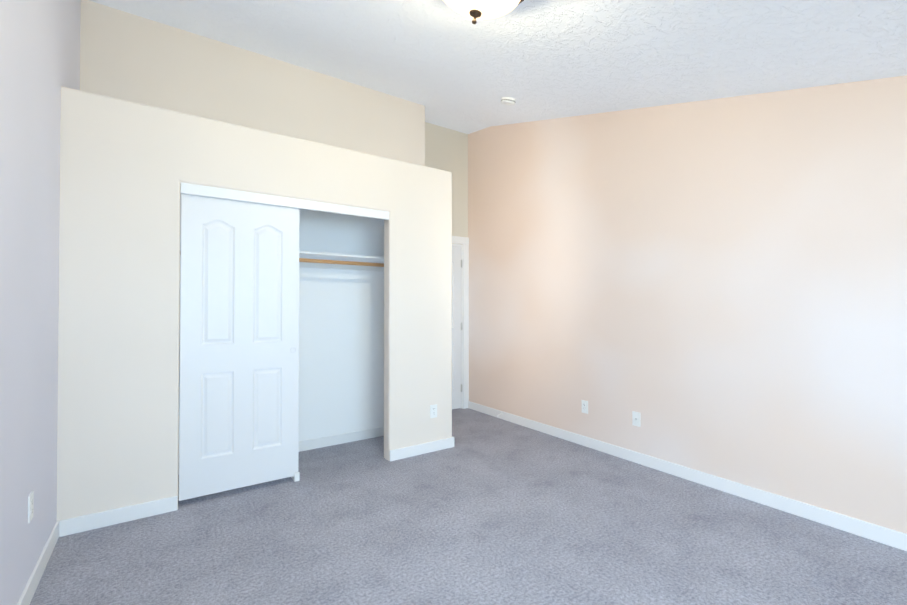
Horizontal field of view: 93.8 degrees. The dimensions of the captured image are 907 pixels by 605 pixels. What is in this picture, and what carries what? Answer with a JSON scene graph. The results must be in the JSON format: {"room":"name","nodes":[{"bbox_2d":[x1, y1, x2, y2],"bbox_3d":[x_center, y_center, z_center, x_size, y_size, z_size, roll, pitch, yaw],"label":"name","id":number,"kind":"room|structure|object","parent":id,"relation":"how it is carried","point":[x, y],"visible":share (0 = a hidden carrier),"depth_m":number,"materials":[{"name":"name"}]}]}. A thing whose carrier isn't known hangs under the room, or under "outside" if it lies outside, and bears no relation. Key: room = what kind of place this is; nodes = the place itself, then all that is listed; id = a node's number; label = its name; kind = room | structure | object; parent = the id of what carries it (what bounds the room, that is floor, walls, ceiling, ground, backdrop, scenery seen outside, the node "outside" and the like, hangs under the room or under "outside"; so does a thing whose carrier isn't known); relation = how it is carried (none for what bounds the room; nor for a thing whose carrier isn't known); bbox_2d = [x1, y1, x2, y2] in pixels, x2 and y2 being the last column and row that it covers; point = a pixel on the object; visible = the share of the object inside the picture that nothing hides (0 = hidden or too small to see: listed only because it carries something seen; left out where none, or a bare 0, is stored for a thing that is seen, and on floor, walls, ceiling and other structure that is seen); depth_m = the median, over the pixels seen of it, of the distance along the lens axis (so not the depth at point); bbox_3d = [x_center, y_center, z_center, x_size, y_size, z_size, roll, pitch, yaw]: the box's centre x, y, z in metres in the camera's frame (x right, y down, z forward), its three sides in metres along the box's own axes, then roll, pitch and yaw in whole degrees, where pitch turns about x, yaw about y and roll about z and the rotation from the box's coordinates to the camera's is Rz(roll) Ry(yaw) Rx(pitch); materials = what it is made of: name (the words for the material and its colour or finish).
{"room":"empty bedroom","nodes":[
{"label":"empty bedroom","id":0,"kind":"room"},
{"bbox_2d":[0,0,80,604],"bbox_3d":[-1.417,-0.464,1.114,0.140,3.514,4.630,0,-1,-35],"label":"wall","id":1,"kind":"structure","parent":0,"point":[29,219],"depth_m":1.84,"materials":[{"name":"paint"}]},
{"bbox_2d":[28,491,33,522],"bbox_3d":[-1.863,0.901,1.873,0.008,0.115,0.070,0,-1,-35],"label":"electrical outlet","id":2,"kind":"object","parent":1,"relation":"attached to","point":[30,504],"visible":0.98,"depth_m":1.86,"materials":[{"name":"white plastic"}]},
{"bbox_2d":[17,519,64,604],"bbox_3d":[-1.167,1.245,0.873,0.016,0.090,3.640,0,-1,-35],"label":"baseboard","id":3,"kind":"structure","parent":1,"relation":"attached to","point":[58,531],"depth_m":2.01,"materials":[{"name":"white wood"}]},
{"bbox_2d":[80,0,424,165],"bbox_3d":[-1.620,-0.463,3.979,2.790,3.572,0.590,0,-1,-35],"label":"wall","id":4,"kind":"structure","parent":0,"point":[126,56],"depth_m":3.50,"materials":[{"name":"paint"}]},
{"bbox_2d":[56,86,451,520],"bbox_3d":[-1.155,0.065,3.179,2.710,2.560,0.115,0,-1,-35],"label":"wall","id":5,"kind":"structure","parent":0,"point":[127,168],"depth_m":2.63,"materials":[{"name":"paint"}]},
{"bbox_2d":[65,496,177,535],"bbox_3d":[-1.962,1.263,2.528,0.536,0.090,0.013,0,-1,-35],"label":"baseboard","id":6,"kind":"structure","parent":5,"relation":"attached to","point":[92,521],"depth_m":2.51,"materials":[{"name":"white wood"}]},
{"bbox_2d":[181,182,388,219],"bbox_3d":[-1.146,-0.731,3.140,1.468,0.067,0.019,0,-1,-35],"label":"trim","id":7,"kind":"structure","parent":5,"relation":"attached to","point":[210,191],"depth_m":3.05,"materials":[{"name":"white wood"}]},
{"bbox_2d":[390,437,452,460],"bbox_3d":[-0.271,1.276,3.703,0.626,0.090,0.016,0,-1,-35],"label":"baseboard","id":8,"kind":"structure","parent":5,"relation":"attached to","point":[401,453],"depth_m":3.68,"materials":[{"name":"white wood"}]},
{"bbox_2d":[430,404,436,417],"bbox_3d":[-0.176,0.967,3.774,0.070,0.115,0.008,0,-1,-35],"label":"electrical outlet","id":9,"kind":"object","parent":5,"relation":"attached to","point":[433,411],"visible":1,"depth_m":3.77,"materials":[{"name":"white plastic"}]},
{"bbox_2d":[178,190,383,461],"bbox_3d":[-1.384,0.103,3.434,2.565,2.430,0.565,0,-1,-35],"label":"closet wall","id":10,"kind":"structure","parent":0,"point":[341,351],"depth_m":3.99,"materials":[{"name":"white paint"}]},
{"bbox_2d":[178,427,383,474],"bbox_3d":[-1.537,1.275,3.644,2.557,0.090,0.016,0,-1,-35],"label":"baseboard","id":11,"kind":"structure","parent":10,"relation":"attached to","point":[321,442],"depth_m":3.97,"materials":[{"name":"white wood"}]},
{"bbox_2d":[299,251,383,271],"bbox_3d":[-1.452,-0.371,3.538,2.557,0.108,0.316,0,-1,-35],"label":"closet shelf","id":12,"kind":"object","parent":10,"relation":"attached to","point":[334,256],"depth_m":3.88,"materials":[{"name":"white wood"}]},
{"bbox_2d":[299,258,383,266],"bbox_3d":[-1.382,-0.352,3.437,2.517,0.052,0.052,0,-1,-35],"label":"rail","id":13,"kind":"object","parent":12,"relation":"attached to","point":[340,262],"depth_m":3.70,"materials":[{"name":"brown wood"}]},
{"bbox_2d":[425,122,467,244],"bbox_3d":[-0.228,-0.440,5.218,0.910,3.554,0.140,0,-1,-35],"label":"wall","id":14,"kind":"structure","parent":0,"point":[446,149],"depth_m":5.31,"materials":[{"name":"paint"}]},
{"bbox_2d":[452,246,460,408],"bbox_3d":[-0.180,0.307,5.140,0.704,2.035,0.105,0,-1,-35],"label":"entry door","id":15,"kind":"structure","parent":14,"relation":"in","point":[456,327],"depth_m":5.31,"materials":[{"name":"white wood"}]},
{"bbox_2d":[452,236,468,408],"bbox_3d":[-0.223,0.254,5.200,0.914,2.165,0.163,0,-1,-35],"label":"door frame","id":16,"kind":"structure","parent":14,"relation":"attached to","point":[464,241],"depth_m":5.36,"materials":[{"name":"white wood"}]},
{"bbox_2d":[30,408,906,604],"bbox_3d":[-0.224,1.370,2.743,3.980,0.120,5.980,0,-1,-35],"label":"floor","id":17,"kind":"structure","parent":0,"point":[486,509],"depth_m":2.30,"materials":[{"name":"carpet"}]},
{"bbox_2d":[291,472,299,481],"bbox_3d":[-1.178,1.284,3.161,0.035,0.062,0.096,0,-1,-35],"label":"floor guide","id":18,"kind":"object","parent":17,"relation":"on","point":[295,477],"visible":0.52,"depth_m":3.12,"materials":[{"name":"white plastic"}]},
{"bbox_2d":[89,0,906,133],"bbox_3d":[0.033,-1.657,2.406,3.980,1.498,5.080,0,-1,-35],"label":"ceiling","id":19,"kind":"structure","parent":0,"point":[444,64],"depth_m":2.63,"materials":[{"name":"white paint"}]},
{"bbox_2d":[443,0,523,23],"bbox_3d":[0.110,-1.385,1.941,0.456,0.203,0.456,0,14,-35],"label":"ceiling light","id":20,"kind":"object","parent":19,"relation":"attached to","point":[483,9],"visible":1,"depth_m":1.93,"materials":[{"name":"white glass"}]},
{"bbox_2d":[501,97,515,104],"bbox_3d":[0.492,-1.806,3.816,0.132,0.042,0.132,0,14,-35],"label":"smoke detector","id":21,"kind":"object","parent":19,"relation":"attached to","point":[508,101],"visible":1,"depth_m":3.77,"materials":[{"name":"white plastic"}]},
{"bbox_2d":[468,75,906,533],"bbox_3d":[1.611,-0.468,3.487,0.140,3.572,5.080,0,-1,-35],"label":"wall","id":22,"kind":"structure","parent":0,"point":[717,287],"depth_m":3.01,"materials":[{"name":"paint"}]},
{"bbox_2d":[581,400,587,413],"bbox_3d":[1.211,0.963,3.919,0.008,0.115,0.070,0,-1,-35],"label":"electrical outlet","id":23,"kind":"object","parent":22,"relation":"attached to","point":[584,406],"visible":1,"depth_m":3.92,"materials":[{"name":"white plastic"}]},
{"bbox_2d":[632,411,639,426],"bbox_3d":[1.501,0.959,3.493,0.016,0.115,0.070,0,-1,-35],"label":"outlet plate","id":24,"kind":"object","parent":22,"relation":"attached to","point":[635,418],"visible":1,"depth_m":3.49,"materials":[{"name":"white plastic"}]},
{"bbox_2d":[468,401,906,550],"bbox_3d":[1.548,1.273,3.425,0.013,0.090,4.800,0,-1,-35],"label":"baseboard","id":25,"kind":"structure","parent":22,"relation":"attached to","point":[836,520],"depth_m":2.90,"materials":[{"name":"white wood"}]},
{"bbox_3d":[-1.178,-0.739,3.186,1.466,0.049,0.085,0,-1,-35],"label":"track rail","id":26,"kind":"object","parent":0,"visible":0},
{"bbox_2d":[179,193,298,500],"bbox_3d":[-1.462,0.270,2.952,0.742,2.005,0.035,0,-1,-35],"label":"closet door","id":27,"kind":"structure","parent":26,"relation":"hanging from","point":[239,359],"depth_m":2.92,"materials":[{"name":"white wood"}]}
]}

